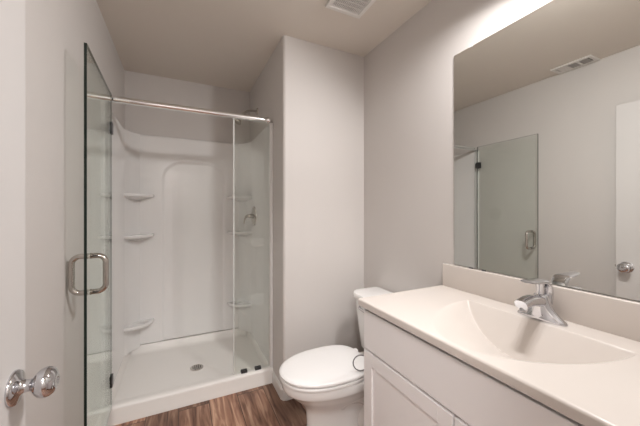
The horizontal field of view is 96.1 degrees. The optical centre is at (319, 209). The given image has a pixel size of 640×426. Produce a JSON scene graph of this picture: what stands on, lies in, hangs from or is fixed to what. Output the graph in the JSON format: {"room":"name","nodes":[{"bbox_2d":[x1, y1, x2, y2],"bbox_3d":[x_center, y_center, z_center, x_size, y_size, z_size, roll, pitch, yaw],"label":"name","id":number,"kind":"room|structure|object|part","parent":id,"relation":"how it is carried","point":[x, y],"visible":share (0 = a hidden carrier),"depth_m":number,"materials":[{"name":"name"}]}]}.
{"room":"bathroom","nodes":[
{"label":"bathroom","id":0,"kind":"room"},
{"bbox_2d":[25,0,124,425],"bbox_3d":[-0.795,0.051,0.549,0.100,2.440,4.280,0,0,-26],"label":"wall","id":1,"kind":"structure","parent":0,"point":[56,31],"depth_m":1.17,"materials":[{"name":"grey paint"}]},
{"bbox_2d":[0,0,59,425],"bbox_3d":[-0.534,0.250,0.359,0.117,2.018,0.814,0,0,-26],"label":"door","id":2,"kind":"structure","parent":1,"relation":"in","point":[14,384],"depth_m":0.65,"materials":[{"name":"grey paint"}]},
{"bbox_3d":[-0.664,0.407,0.673,0.078,0.078,0.078,0,0,-26],"label":"knob","id":3,"kind":"part","parent":2,"relation":"part of","materials":[{"name":"silver metal"}]},
{"bbox_2d":[95,415,101,425],"bbox_3d":[-0.841,1.229,0.774,0.013,0.083,1.984,0,0,-26],"label":"baseboard","id":4,"kind":"structure","parent":1,"relation":"attached to","point":[99,421],"depth_m":1.64,"materials":[{"name":"white"}]},
{"bbox_2d":[125,70,249,339],"bbox_3d":[-0.898,0.051,2.820,1.686,2.440,0.100,0,0,-26],"label":"wall","id":5,"kind":"structure","parent":0,"point":[138,119],"depth_m":2.60,"materials":[{"name":"grey paint"}]},
{"bbox_2d":[114,383,306,425],"bbox_3d":[0.009,1.296,0.937,1.886,0.050,4.280,0,0,-26],"label":"floor","id":6,"kind":"structure","parent":0,"point":[261,405],"depth_m":1.80,"materials":[{"name":"brown wood"}]},
{"bbox_2d":[100,100,272,425],"bbox_3d":[-0.987,0.313,2.262,1.037,1.916,0.823,0,0,-26],"label":"shower stall","id":7,"kind":"object","parent":6,"relation":"on","point":[172,198],"visible":0.98,"depth_m":2.48,"materials":[{"name":"white plastic"}]},
{"bbox_3d":[-1.408,0.261,2.070,0.112,1.805,0.803,0,0,-26],"label":"panel","id":8,"kind":"part","parent":7,"relation":"part of","materials":[{"name":"white plastic"}]},
{"bbox_2d":[124,318,153,331],"bbox_3d":[-1.485,0.957,2.367,0.200,0.051,0.170,0,0,-26],"label":"corner shelf","id":9,"kind":"object","parent":7,"relation":"attached to","point":[138,323],"depth_m":2.37,"materials":[{"name":"white plastic"}]},
{"bbox_2d":[124,233,153,240],"bbox_3d":[-1.485,0.227,2.367,0.200,0.051,0.170,0,0,-26],"label":"corner shelf","id":10,"kind":"object","parent":7,"relation":"attached to","point":[127,236],"depth_m":2.36,"materials":[{"name":"white plastic"}]},
{"bbox_2d":[124,193,153,199],"bbox_3d":[-1.485,-0.107,2.367,0.200,0.051,0.170,0,0,-26],"label":"corner shelf","id":11,"kind":"object","parent":7,"relation":"attached to","point":[127,196],"depth_m":2.34,"materials":[{"name":"white plastic"}]},
{"bbox_2d":[68,42,271,425],"bbox_3d":[-0.694,0.237,1.654,1.040,1.855,0.659,0,0,-26],"label":"shower enclosure","id":12,"kind":"object","parent":7,"relation":"on","point":[108,99],"visible":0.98,"depth_m":1.65,"materials":[{"name":"clear glass"}]},
{"bbox_3d":[-1.012,0.272,1.204,0.066,0.178,0.026,0,0,-26],"label":"door handle","id":13,"kind":"part","parent":12,"relation":"part of","materials":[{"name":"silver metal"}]},
{"bbox_3d":[-1.090,0.237,1.429,0.010,1.829,0.599,0,0,-28],"label":"glass door","id":14,"kind":"part","parent":12,"relation":"part of","materials":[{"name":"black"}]},
{"bbox_3d":[-0.947,0.272,1.236,0.066,0.178,0.026,0,0,-26],"label":"door handle","id":15,"kind":"part","parent":12,"relation":"part of","materials":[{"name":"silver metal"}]},
{"bbox_3d":[-0.839,-0.665,1.923,1.012,0.040,0.040,0,0,-26],"label":"header rail","id":16,"kind":"part","parent":12,"relation":"part of","materials":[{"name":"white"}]},
{"bbox_3d":[-1.162,0.248,2.624,0.997,1.786,0.020,0,0,-26],"label":"panel","id":17,"kind":"part","parent":7,"relation":"part of","materials":[{"name":"white plastic"}]},
{"bbox_2d":[227,301,251,307],"bbox_3d":[-0.759,0.903,2.717,0.200,0.051,0.170,0,0,-26],"label":"corner shelf","id":18,"kind":"object","parent":7,"relation":"attached to","point":[237,304],"depth_m":2.72,"materials":[{"name":"white plastic"}]},
{"bbox_2d":[227,231,251,235],"bbox_3d":[-0.759,0.227,2.717,0.200,0.051,0.170,0,0,-26],"label":"corner shelf","id":19,"kind":"object","parent":7,"relation":"attached to","point":[229,233],"depth_m":2.69,"materials":[{"name":"white plastic"}]},
{"bbox_2d":[227,196,251,201],"bbox_3d":[-0.759,-0.107,2.717,0.200,0.051,0.170,0,0,-26],"label":"corner shelf","id":20,"kind":"object","parent":7,"relation":"attached to","point":[229,198],"depth_m":2.70,"materials":[{"name":"white plastic"}]},
{"bbox_2d":[243,206,255,225],"bbox_3d":[-0.639,0.056,2.567,0.104,0.176,0.176,0,0,-26],"label":"shower valve","id":21,"kind":"object","parent":7,"relation":"attached to","point":[252,215],"visible":1,"depth_m":2.55,"materials":[{"name":"grey metal"}]},
{"bbox_3d":[-0.575,0.261,2.472,0.112,1.805,0.803,0,0,-26],"label":"panel","id":22,"kind":"part","parent":7,"relation":"part of","materials":[{"name":"white plastic"}]},
{"bbox_2d":[279,287,392,425],"bbox_3d":[0.148,0.903,1.664,0.782,0.733,0.458,0,0,-26],"label":"toilet","id":23,"kind":"object","parent":6,"relation":"on","point":[325,380],"visible":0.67,"depth_m":1.53,"materials":[{"name":"white ceramic"}]},
{"bbox_3d":[0.018,0.885,1.602,0.491,0.016,0.376,0,0,-26],"label":"seat","id":24,"kind":"part","parent":23,"relation":"part of","materials":[{"name":"white plastic"}]},
{"bbox_3d":[0.021,0.861,1.603,0.500,0.023,0.376,0,0,-26],"label":"lid","id":25,"kind":"part","parent":23,"relation":"part of","materials":[{"name":"white plastic"}]},
{"bbox_3d":[0.118,1.083,1.650,0.694,0.373,0.366,0,0,-26],"label":"bowl","id":26,"kind":"part","parent":23,"relation":"part of","materials":[{"name":"white ceramic"}]},
{"bbox_3d":[0.399,0.737,1.785,0.221,0.328,0.432,0,0,-26],"label":"tank","id":27,"kind":"part","parent":23,"relation":"part of","materials":[{"name":"white ceramic"}]},
{"bbox_3d":[0.394,0.554,1.783,0.237,0.035,0.458,0,0,-26],"label":"tank lid","id":28,"kind":"part","parent":23,"relation":"part of","materials":[{"name":"white ceramic"}]},
{"bbox_2d":[364,309,582,425],"bbox_3d":[0.644,0.849,0.952,0.526,0.841,0.982,0,0,-26],"label":"vanity cabinet","id":29,"kind":"object","parent":6,"relation":"on","point":[409,380],"visible":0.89,"depth_m":0.94,"materials":[{"name":"white paint"}]},
{"bbox_2d":[353,354,363,370],"bbox_3d":[0.213,0.799,1.504,0.086,0.098,0.026,0,0,1],"label":"wire loop","id":30,"kind":"object","parent":29,"relation":"attached to","point":[360,354],"visible":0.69,"depth_m":1.50,"materials":[{"name":"grey metal"}]},
{"bbox_3d":[0.305,0.886,1.074,0.020,0.539,0.464,0,0,-26],"label":"cabinet door","id":31,"kind":"part","parent":29,"relation":"part of","materials":[{"name":"white paint"}]},
{"bbox_3d":[0.518,0.886,0.631,0.020,0.539,0.506,0,0,-26],"label":"cabinet door","id":32,"kind":"part","parent":29,"relation":"part of","materials":[{"name":"white paint"}]},
{"bbox_2d":[358,263,639,425],"bbox_3d":[0.633,0.399,0.955,0.545,0.235,1.000,0,0,-26],"label":"countertop","id":33,"kind":"structure","parent":29,"relation":"on","point":[587,370],"depth_m":0.93,"materials":[{"name":"beige stone"}]},
{"bbox_2d":[514,278,567,326],"bbox_3d":[0.764,0.321,1.028,0.164,0.150,0.160,0,0,-26],"label":"faucet","id":34,"kind":"object","parent":33,"relation":"on","point":[537,305],"visible":1,"depth_m":1.02,"materials":[{"name":"silver metal"}]},
{"bbox_3d":[0.755,0.330,1.024,0.144,0.056,0.048,0,0,-26],"label":"spout","id":35,"kind":"part","parent":34,"relation":"part of","materials":[{"name":"silver metal"}]},
{"bbox_3d":[0.779,0.294,1.036,0.129,0.097,0.055,0,0,-26],"label":"lever handle","id":36,"kind":"part","parent":34,"relation":"part of","materials":[{"name":"silver metal"}]},
{"bbox_2d":[96,0,430,91],"bbox_3d":[0.009,-1.194,0.937,1.886,0.050,4.280,0,0,-26],"label":"ceiling","id":37,"kind":"structure","parent":0,"point":[228,44],"depth_m":1.88,"materials":[{"name":"beige paint"}]},
{"bbox_2d":[325,0,375,18],"bbox_3d":[0.182,-1.162,1.589,0.232,0.014,0.232,0,0,-26],"label":"exhaust fan","id":38,"kind":"object","parent":37,"relation":"attached to","point":[354,8],"visible":1,"depth_m":1.64,"materials":[{"name":"white"}]},
{"bbox_2d":[331,0,369,14],"bbox_3d":[0.182,-1.161,1.589,0.180,0.006,0.180,0,0,-26],"label":"grille","id":39,"kind":"object","parent":38,"relation":"attached to","point":[350,7],"depth_m":1.64,"materials":[{"name":"white"}]},
{"bbox_2d":[250,35,363,384],"bbox_3d":[-0.181,0.051,2.530,0.645,2.440,1.044,0,0,-26],"label":"wall","id":40,"kind":"structure","parent":0,"point":[312,94],"depth_m":2.05,"materials":[{"name":"grey paint"}]},
{"bbox_2d":[234,108,257,124],"bbox_3d":[-0.656,-0.825,2.526,0.215,0.172,0.084,0,0,-26],"label":"shower","id":41,"kind":"object","parent":40,"relation":"attached to","point":[237,121],"visible":0.66,"depth_m":2.52,"materials":[{"name":"grey metal"}]},
{"bbox_3d":[-0.630,-0.849,2.538,0.147,0.080,0.019,0,0,-26],"label":"arm","id":42,"kind":"part","parent":41,"relation":"part of","materials":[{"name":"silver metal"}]},
{"bbox_2d":[272,372,292,400],"bbox_3d":[-0.010,1.229,2.147,0.645,0.083,0.231,0,0,-26],"label":"baseboard","id":43,"kind":"structure","parent":40,"relation":"attached to","point":[276,383],"depth_m":1.96,"materials":[{"name":"white wood"}]},
{"bbox_2d":[364,0,639,301],"bbox_3d":[0.814,0.051,1.325,0.100,2.440,4.280,0,0,-26],"label":"wall","id":44,"kind":"structure","parent":0,"point":[409,75],"depth_m":1.72,"materials":[{"name":"grey paint"}]},
{"bbox_2d":[443,263,639,341],"bbox_3d":[0.870,0.354,1.068,0.020,0.147,1.000,0,0,-26],"label":"backsplash","id":45,"kind":"structure","parent":44,"relation":"attached to","point":[612,315],"depth_m":1.02,"materials":[{"name":"beige stone"}]},
{"bbox_2d":[454,0,639,300],"bbox_3d":[0.880,-0.254,1.059,0.010,1.084,0.904,0,0,-26],"label":"mirror","id":46,"kind":"object","parent":44,"relation":"attached to","point":[547,104],"visible":0.98,"depth_m":1.07,"materials":[{"name":"silver mirror"}]}
]}

